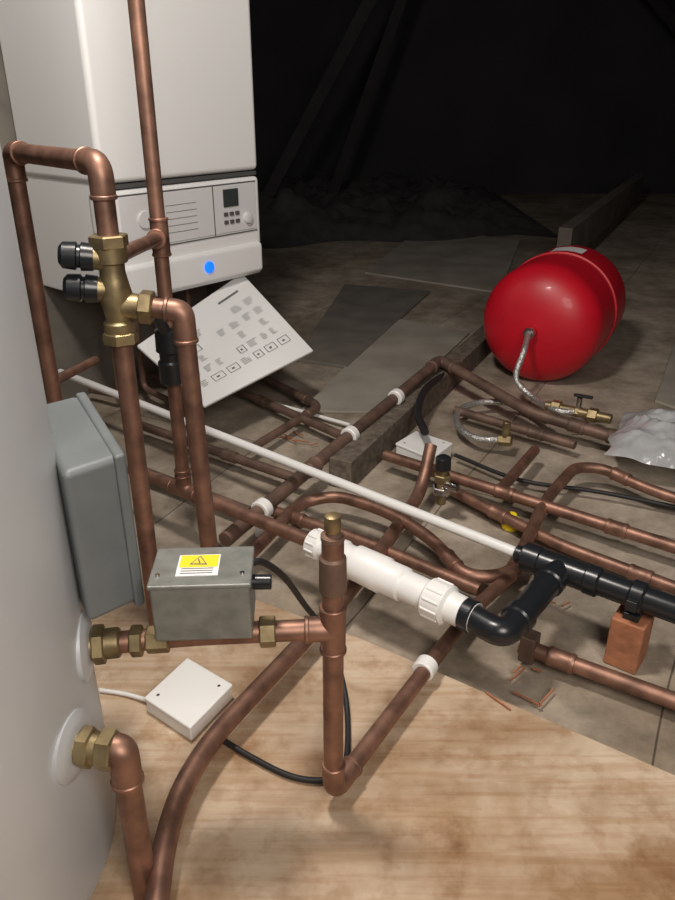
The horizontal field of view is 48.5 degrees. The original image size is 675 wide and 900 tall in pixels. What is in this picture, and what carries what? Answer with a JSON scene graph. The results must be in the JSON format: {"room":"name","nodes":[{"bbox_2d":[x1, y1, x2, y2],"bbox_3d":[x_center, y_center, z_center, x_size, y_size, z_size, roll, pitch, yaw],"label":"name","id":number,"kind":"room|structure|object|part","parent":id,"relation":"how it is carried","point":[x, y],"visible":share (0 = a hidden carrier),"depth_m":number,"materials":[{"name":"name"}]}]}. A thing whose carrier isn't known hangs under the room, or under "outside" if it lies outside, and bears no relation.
{"room":"attic boiler room","nodes":[
{"label":"attic boiler room","id":0,"kind":"room"},
{"bbox_2d":[0,0,262,295],"bbox_3d":[-0.614,-0.975,2.376,0.459,0.875,0.615,20,32,35],"label":"boiler","id":1,"kind":"object","parent":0,"point":[69,64],"depth_m":2.21,"materials":[{"name":"white metal"}]},
{"bbox_3d":[-0.625,-1.135,2.310,0.430,0.530,0.615,20,32,35],"label":"casing","id":2,"kind":"part","parent":1,"relation":"part of","materials":[{"name":"white metal"}]},
{"bbox_2d":[88,289,191,409],"bbox_3d":[-0.609,-0.375,2.582,0.403,0.376,0.372,20,32,35],"label":"pipes","id":3,"kind":"object","parent":1,"relation":"attached to","point":[143,374],"visible":0.27,"depth_m":2.60,"materials":[{"name":"orange metal"}]},
{"bbox_2d":[235,388,340,437],"bbox_3d":[-0.212,-0.148,2.517,0.036,0.036,0.689,-22,33,-38],"label":"copper pipe","id":4,"kind":"object","parent":3,"relation":"attached to","point":[259,399],"visible":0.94,"depth_m":2.45,"materials":[{"name":"brown metal"}]},
{"bbox_3d":[-0.491,-0.685,2.400,0.085,0.325,0.611,20,32,35],"label":"control panel","id":5,"kind":"part","parent":1,"relation":"part of","materials":[{"name":"white plastic"}]},
{"bbox_2d":[205,261,213,272],"bbox_3d":[-0.414,-0.593,2.434,0.009,0.040,0.040,20,32,35],"label":"light","id":6,"kind":"object","parent":1,"relation":"attached to","point":[209,265],"depth_m":2.43,"materials":[{"name":"blue plastic"}]},
{"bbox_2d":[137,276,312,407],"bbox_3d":[-0.381,-0.391,2.421,0.374,0.308,0.529,20,32,35],"label":"instruction sheet","id":7,"kind":"object","parent":1,"relation":"attached to","point":[244,340],"visible":0.75,"depth_m":2.44,"materials":[{"name":"white paper"}]},
{"bbox_2d":[218,290,238,303],"bbox_3d":[-0.369,-0.516,2.532,0.007,0.028,0.104,16,30,29],"label":"print","id":8,"kind":"object","parent":7,"relation":"attached to","point":[224,296],"depth_m":2.53,"materials":[{"name":"grey"}]},
{"bbox_3d":[-0.299,-0.781,2.520,0.014,0.036,0.036,20,32,35],"label":"knob","id":9,"kind":"part","parent":1,"relation":"part of","materials":[{"name":"white plastic"}]},
{"bbox_2d":[87,194,674,774],"bbox_3d":[1.000,-0.668,3.781,7.200,0.050,9.800,0,25,0],"label":"floor","id":10,"kind":"structure","parent":0,"point":[301,283],"depth_m":2.20,"materials":[{"name":"grey tile"}]},
{"bbox_2d":[59,356,99,382],"bbox_3d":[-0.735,-0.218,2.083,0.026,0.026,0.210,9,27,18],"label":"copper pipe","id":11,"kind":"object","parent":10,"relation":"on","point":[90,362],"visible":0.68,"depth_m":2.09,"materials":[{"name":"brown metal"}]},
{"bbox_2d":[0,45,206,401],"bbox_3d":[-0.822,-0.908,2.601,0.077,1.400,0.815,20,32,35],"label":"wall","id":12,"kind":"structure","parent":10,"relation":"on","point":[77,328],"depth_m":2.66,"materials":[{"name":"beige paint"}]},
{"bbox_2d":[147,467,250,508],"bbox_3d":[-0.385,0.106,1.985,0.404,0.028,0.028,17,30,31],"label":"copper pipe","id":13,"kind":"object","parent":10,"relation":"on","point":[213,493],"visible":0.04,"depth_m":1.92,"materials":[{"name":"brown metal"}]},
{"bbox_2d":[142,421,293,479],"bbox_3d":[-0.363,0.001,2.204,0.642,0.036,0.036,17,30,32],"label":"copper pipe","id":14,"kind":"object","parent":10,"relation":"on","point":[234,457],"visible":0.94,"depth_m":2.15,"materials":[{"name":"brown metal"}]},
{"bbox_2d":[252,375,320,446],"bbox_3d":[-0.181,-0.162,2.545,0.241,0.033,0.709,-3,26,-6],"label":"copper pipe","id":15,"kind":"object","parent":10,"relation":"on","point":[315,406],"visible":0.86,"depth_m":2.46,"materials":[{"name":"brown metal"}]},
{"bbox_2d":[277,402,350,425],"bbox_3d":[-0.176,-0.150,2.590,0.538,0.012,0.015,18,31,32],"label":"cable","id":16,"kind":"object","parent":10,"relation":"on","point":[291,407],"visible":0.34,"depth_m":2.50,"materials":[{"name":"white plastic"}]},
{"bbox_2d":[263,0,406,196],"bbox_3d":[0.150,-3.343,5.939,1.778,2.926,0.845,0,25,0],"label":"rafters","id":17,"kind":"object","parent":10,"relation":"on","point":[366,6],"visible":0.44,"depth_m":6.01,"materials":[{"name":"brown wood"}]},
{"bbox_2d":[297,284,429,367],"bbox_3d":[0.050,-0.633,3.633,0.494,0.014,1.336,9,27,18],"label":"board","id":18,"kind":"object","parent":10,"relation":"on","point":[359,315],"visible":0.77,"depth_m":3.59,"materials":[{"name":"grey wood"}]},
{"bbox_2d":[83,564,674,899],"bbox_3d":[0.030,0.645,0.959,1.860,0.010,1.775,0,25,0],"label":"plywood board","id":19,"kind":"object","parent":10,"relation":"on","point":[467,796],"visible":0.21,"depth_m":1.17,"materials":[{"name":"beige wood"}]},
{"bbox_2d":[0,146,121,899],"bbox_3d":[-0.602,-0.042,0.773,0.560,1.389,0.560,-23,34,-40],"label":"cylinder","id":20,"kind":"object","parent":19,"relation":"on","point":[57,810],"visible":0.92,"depth_m":0.84,"materials":[{"name":"white metal"}]},
{"bbox_2d":[47,392,144,618],"bbox_3d":[-0.336,0.068,1.005,0.076,0.218,0.245,-13,28,-25],"label":"control box","id":21,"kind":"object","parent":20,"relation":"attached to","point":[91,466],"visible":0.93,"depth_m":0.91,"materials":[{"name":"grey plastic"}]},
{"bbox_3d":[-0.311,0.060,1.022,0.014,0.218,0.236,-13,28,-25],"label":"lid","id":22,"kind":"part","parent":21,"relation":"part of","materials":[{"name":"grey plastic"}]},
{"bbox_2d":[119,615,304,657],"bbox_3d":[-0.157,0.244,0.991,0.306,0.037,0.043,-3,26,-6],"label":"pipe","id":23,"kind":"object","parent":20,"relation":"attached to","point":[267,631],"visible":0.66,"depth_m":0.98,"materials":[{"name":"orange metal"}]},
{"bbox_2d":[146,546,271,640],"bbox_3d":[-0.160,0.183,0.963,0.150,0.089,0.092,0,25,0],"label":"valve","id":24,"kind":"object","parent":23,"relation":"attached to","point":[206,593],"visible":1,"depth_m":0.93,"materials":[{"name":"grey metal"}]},
{"bbox_3d":[-0.170,0.148,0.946,0.126,0.006,0.086,-1,26,-3],"label":"lid","id":25,"kind":"part","parent":24,"relation":"part of","materials":[{"name":"grey metal"}]},
{"bbox_2d":[2,140,156,625],"bbox_3d":[-0.482,-0.102,1.447,0.045,0.913,0.432,-20,32,-36],"label":"pipe","id":26,"kind":"object","parent":19,"relation":"on","point":[93,163],"visible":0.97,"depth_m":1.35,"materials":[{"name":"orange metal"}]},
{"bbox_2d":[57,232,155,347],"bbox_3d":[-0.367,-0.256,1.204,0.140,0.175,0.067,0,25,0],"label":"valve","id":27,"kind":"object","parent":26,"relation":"attached to","point":[108,255],"visible":1,"depth_m":1.18,"materials":[{"name":"gold metal"}]},
{"bbox_2d":[120,293,137,319],"bbox_3d":[-0.329,-0.233,1.218,0.063,0.049,0.042,0,25,0],"label":"outlet","id":28,"kind":"object","parent":27,"relation":"attached to","point":[128,301],"depth_m":1.20,"materials":[{"name":"gold metal"}]},
{"bbox_2d":[127,0,308,545],"bbox_3d":[-0.367,-0.750,1.189,0.577,2.070,0.312,18,31,32],"label":"riser pipe","id":29,"kind":"object","parent":26,"relation":"attached to","point":[157,238],"visible":0.87,"depth_m":1.54,"materials":[{"name":"orange metal"}]},
{"bbox_3d":[-0.368,-0.266,1.552,0.024,0.066,0.052,11,28,22],"label":"valve handle","id":30,"kind":"part","parent":29,"relation":"part of","materials":[{"name":"black plastic"}]},
{"bbox_2d":[99,688,145,701],"bbox_3d":[-0.383,0.442,1.356,0.106,0.013,0.013,8,27,16],"label":"cable","id":31,"kind":"object","parent":19,"relation":"on","point":[101,690],"visible":0.88,"depth_m":1.36,"materials":[{"name":"white plastic"}]},
{"bbox_2d":[92,727,153,899],"bbox_3d":[-0.274,0.475,0.968,0.066,0.286,0.054,0,25,0],"label":"pipe","id":32,"kind":"object","parent":19,"relation":"on","point":[115,752],"visible":1,"depth_m":0.93,"materials":[{"name":"orange metal"}]},
{"bbox_2d":[151,296,217,547],"bbox_3d":[-0.267,0.064,1.360,0.090,0.690,0.042,0,25,0],"label":"pipe","id":33,"kind":"object","parent":19,"relation":"on","point":[180,313],"visible":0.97,"depth_m":1.28,"materials":[{"name":"orange metal"}]},
{"bbox_2d":[144,658,232,739],"bbox_3d":[-0.263,0.440,1.334,0.117,0.035,0.133,14,29,26],"label":"junction box","id":34,"kind":"object","parent":19,"relation":"on","point":[191,695],"visible":1,"depth_m":1.31,"materials":[{"name":"white plastic"}]},
{"bbox_2d":[223,558,350,783],"bbox_3d":[-0.062,0.304,1.168,0.249,0.424,0.192,-15,29,-28],"label":"cable","id":35,"kind":"object","parent":19,"relation":"on","point":[257,561],"visible":0.61,"depth_m":1.20,"materials":[{"name":"black rubber"}]},
{"bbox_2d":[304,512,517,796],"bbox_3d":[0.172,0.191,1.281,0.059,0.505,0.722,17,30,31],"label":"riser pipe","id":36,"kind":"object","parent":19,"relation":"on","point":[339,773],"visible":0.91,"depth_m":1.06,"materials":[{"name":"orange metal"}]},
{"bbox_2d":[324,512,340,534],"bbox_3d":[-0.006,0.090,0.933,0.022,0.024,0.022,0,25,0],"label":"cap","id":37,"kind":"object","parent":36,"relation":"attached to","point":[332,520],"depth_m":0.93,"materials":[{"name":"gold metal"}]},
{"bbox_2d":[302,319,469,413],"bbox_3d":[0.257,-0.358,3.061,0.386,0.010,1.237,9,27,17],"label":"board","id":38,"kind":"object","parent":10,"relation":"on","point":[406,347],"visible":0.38,"depth_m":3.01,"materials":[{"name":"beige wood"}]},
{"bbox_2d":[258,170,557,248],"bbox_3d":[0.050,-2.228,6.582,3.300,0.351,3.000,0,25,0],"label":"insulation","id":39,"kind":"object","parent":10,"relation":"on","point":[388,207],"visible":0.73,"depth_m":5.97},
{"bbox_2d":[219,356,616,546],"bbox_3d":[0.356,0.032,2.092,0.732,0.140,1.310,14,29,26],"label":"copper pipe","id":40,"kind":"object","parent":10,"relation":"on","point":[265,506],"visible":0.83,"depth_m":2.28,"materials":[{"name":"orange metal"}]},
{"bbox_2d":[604,408,674,468],"bbox_3d":[1.011,-0.048,2.148,0.421,0.077,0.371,14,29,27],"label":"plastic bag","id":41,"kind":"object","parent":40,"relation":"on","point":[647,436],"visible":1,"depth_m":2.12,"materials":[{"name":"white plastic"}]},
{"bbox_2d":[396,431,452,463],"bbox_3d":[0.258,0.003,2.255,0.151,0.049,0.128,21,32,37],"label":"junction box","id":42,"kind":"object","parent":10,"relation":"on","point":[412,446],"visible":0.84,"depth_m":2.24,"materials":[{"name":"white plastic"}]},
{"bbox_2d":[277,431,572,710],"bbox_3d":[0.345,0.193,1.889,1.084,0.003,1.244,0,25,0],"label":"debris","id":43,"kind":"object","parent":10,"relation":"on","point":[287,437],"visible":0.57,"depth_m":1.40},
{"bbox_2d":[365,236,519,292],"bbox_3d":[0.778,-1.323,5.082,0.840,0.012,1.988,7,26,15],"label":"board","id":44,"kind":"object","parent":10,"relation":"on","point":[478,263],"visible":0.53,"depth_m":4.82,"materials":[{"name":"grey wood"}]},
{"bbox_2d":[250,462,674,583],"bbox_3d":[0.444,0.167,1.841,1.387,0.059,0.462,-3,26,-7],"label":"copper pipe","id":45,"kind":"object","parent":10,"relation":"on","point":[447,556],"visible":0.83,"depth_m":1.85,"materials":[{"name":"brown metal"}]},
{"bbox_2d":[144,443,436,899],"bbox_3d":[-0.027,0.282,1.482,0.110,0.127,1.298,10,27,20],"label":"copper pipe","id":46,"kind":"object","parent":45,"relation":"attached to","point":[159,880],"visible":0.8,"depth_m":1.20,"materials":[{"name":"brown metal"}]},
{"bbox_2d":[433,454,459,505],"bbox_3d":[0.274,0.078,1.886,0.071,0.135,0.042,14,29,27],"label":"valve","id":47,"kind":"object","parent":46,"relation":"attached to","point":[443,486],"visible":1,"depth_m":1.87,"materials":[{"name":"gold metal"}]},
{"bbox_3d":[0.264,0.092,1.898,0.026,0.100,0.026,0,25,0],"label":"stem","id":48,"kind":"part","parent":47,"relation":"part of","materials":[{"name":"gold metal"}]},
{"bbox_3d":[0.281,0.089,1.881,0.046,0.024,0.024,20,32,36],"label":"spout","id":49,"kind":"part","parent":47,"relation":"part of","materials":[{"name":"silver metal"}]},
{"bbox_2d":[271,506,482,595],"bbox_3d":[0.069,0.221,1.743,0.581,0.037,0.043,17,30,32],"label":"copper pipe","id":50,"kind":"object","parent":45,"relation":"attached to","point":[301,520],"visible":0.69,"depth_m":1.68,"materials":[{"name":"brown metal"}]},
{"bbox_2d":[382,450,674,553],"bbox_3d":[0.643,0.180,1.806,1.273,0.040,0.040,18,31,33],"label":"copper pipe","id":51,"kind":"object","parent":45,"relation":"attached to","point":[622,530],"visible":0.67,"depth_m":1.86,"materials":[{"name":"brown metal"}]},
{"bbox_2d":[498,445,539,486],"bbox_3d":[0.500,0.052,2.074,0.030,0.030,0.286,15,29,28],"label":"copper pipe","id":52,"kind":"object","parent":51,"relation":"attached to","point":[533,451],"visible":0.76,"depth_m":2.06,"materials":[{"name":"brown metal"}]},
{"bbox_2d":[329,208,627,487],"bbox_3d":[1.258,-1.011,4.337,0.070,0.088,5.600,12,28,24],"label":"timber joist","id":53,"kind":"object","parent":10,"relation":"on","point":[355,460],"visible":0.59,"depth_m":2.38,"materials":[{"name":"brown wood"}]},
{"bbox_2d":[414,373,444,435],"bbox_3d":[0.343,-0.197,2.572,0.082,0.104,0.842,7,26,15],"label":"hose","id":54,"kind":"object","parent":53,"relation":"on","point":[423,428],"visible":0.86,"depth_m":2.36,"materials":[{"name":"black rubber"}]},
{"bbox_2d":[501,511,518,531],"bbox_3d":[0.440,0.178,1.899,0.048,0.042,0.048,0,25,0],"label":"cap","id":55,"kind":"object","parent":10,"relation":"on","point":[505,527],"visible":0.46,"depth_m":1.89,"materials":[{"name":"yellow plastic"}]},
{"bbox_2d":[453,406,576,448],"bbox_3d":[0.549,-0.074,2.361,0.421,0.036,0.036,20,32,36],"label":"copper pipe","id":56,"kind":"object","parent":10,"relation":"on","point":[531,432],"visible":1,"depth_m":2.33,"materials":[{"name":"brown metal"}]},
{"bbox_2d":[453,399,546,445],"bbox_3d":[0.507,-0.124,2.399,0.285,0.081,0.349,22,33,38],"label":"hose","id":57,"kind":"object","parent":56,"relation":"attached to","point":[504,439],"visible":0.84,"depth_m":2.28,"materials":[{"name":"metal"}]},
{"bbox_2d":[483,245,625,380],"bbox_3d":[0.847,-0.537,2.926,0.456,0.456,0.665,14,29,27],"label":"vessel","id":58,"kind":"object","parent":10,"relation":"on","point":[571,299],"visible":0.99,"depth_m":2.71,"materials":[{"name":"red paint"}]},
{"bbox_2d":[513,331,577,416],"bbox_3d":[0.693,-0.254,2.538,0.111,0.197,0.369,-9,27,-18],"label":"hose","id":59,"kind":"object","parent":58,"relation":"attached to","point":[563,411],"visible":0.98,"depth_m":2.59,"materials":[{"name":"metal"}]},
{"bbox_2d":[544,393,612,423],"bbox_3d":[0.783,-0.141,2.434,0.216,0.080,0.049,16,30,30],"label":"valve","id":60,"kind":"object","parent":59,"relation":"attached to","point":[592,415],"visible":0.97,"depth_m":2.42,"materials":[{"name":"gold metal"}]},
{"bbox_3d":[0.783,-0.146,2.432,0.018,0.050,0.018,0,25,0],"label":"stem","id":61,"kind":"part","parent":60,"relation":"part of","materials":[{"name":"silver metal"}]},
{"bbox_3d":[0.793,-0.173,2.419,0.060,0.008,0.014,13,29,26],"label":"lever","id":62,"kind":"part","parent":60,"relation":"part of","materials":[{"name":"black rubber"}]},
{"bbox_2d":[450,489,674,594],"bbox_3d":[0.703,0.281,1.642,1.182,0.037,0.076,22,33,38],"label":"copper pipe","id":63,"kind":"object","parent":10,"relation":"on","point":[631,571],"visible":0.94,"depth_m":1.73,"materials":[{"name":"brown metal"}]},
{"bbox_2d":[454,453,674,508],"bbox_3d":[0.612,0.095,2.053,0.648,0.012,0.070,14,29,27],"label":"cable","id":64,"kind":"object","parent":10,"relation":"on","point":[536,483],"visible":0.86,"depth_m":2.03,"materials":[{"name":"black rubber"}]},
{"bbox_2d":[517,629,674,709],"bbox_3d":[0.626,0.443,1.289,0.645,0.060,0.040,15,29,28],"label":"copper pipe","id":65,"kind":"object","parent":10,"relation":"on","point":[529,649],"visible":0.94,"depth_m":1.37,"materials":[{"name":"brown metal"}]},
{"bbox_2d":[557,173,644,246],"bbox_3d":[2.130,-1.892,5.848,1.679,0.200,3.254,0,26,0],"label":"timber beam","id":66,"kind":"structure","parent":10,"relation":"on","point":[583,228],"depth_m":5.24,"materials":[{"name":"brown wood"}]},
{"bbox_2d":[603,579,654,674],"bbox_3d":[0.560,0.327,1.426,0.062,0.180,0.080,18,31,33],"label":"wooden block","id":67,"kind":"object","parent":10,"relation":"on","point":[630,629],"visible":0.82,"depth_m":1.41,"materials":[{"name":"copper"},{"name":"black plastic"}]},
{"bbox_2d":[58,369,674,645],"bbox_3d":[0.006,0.153,1.653,2.568,0.081,0.320,19,31,34],"label":"pipe","id":68,"kind":"object","parent":67,"relation":"on","point":[437,600],"visible":0.82,"depth_m":1.42,"materials":[{"name":"white plastic"}]},
{"bbox_2d":[655,344,674,408],"bbox_3d":[1.608,-0.419,3.188,0.330,0.010,1.754,12,28,24],"label":"board","id":69,"kind":"object","parent":10,"relation":"on","point":[665,396],"visible":1,"depth_m":2.79,"materials":[{"name":"beige wood"}]},
{"bbox_2d":[249,0,674,193],"bbox_3d":[1.000,-4.443,7.409,7.200,3.640,0.001,0,26,0],"label":"wall","id":70,"kind":"structure","parent":0,"point":[497,96],"depth_m":7.75,"materials":[{"name":"fabric"}]},
{"bbox_2d":[644,0,674,38],"bbox_3d":[1.000,-2.514,2.900,7.200,3.240,9.800,0,25,0],"label":"ceiling","id":71,"kind":"structure","parent":0,"point":[670,3],"depth_m":7.06,"materials":[{"name":"fabric"}]},
{"bbox_2d":[645,0,674,36],"bbox_3d":[1.000,-3.208,4.452,7.085,3.217,5.650,0,25,0],"label":"rafters","id":72,"kind":"object","parent":71,"relation":"attached to","point":[659,7],"visible":0.02,"depth_m":7.09,"materials":[{"name":"brown wood"}]}
]}

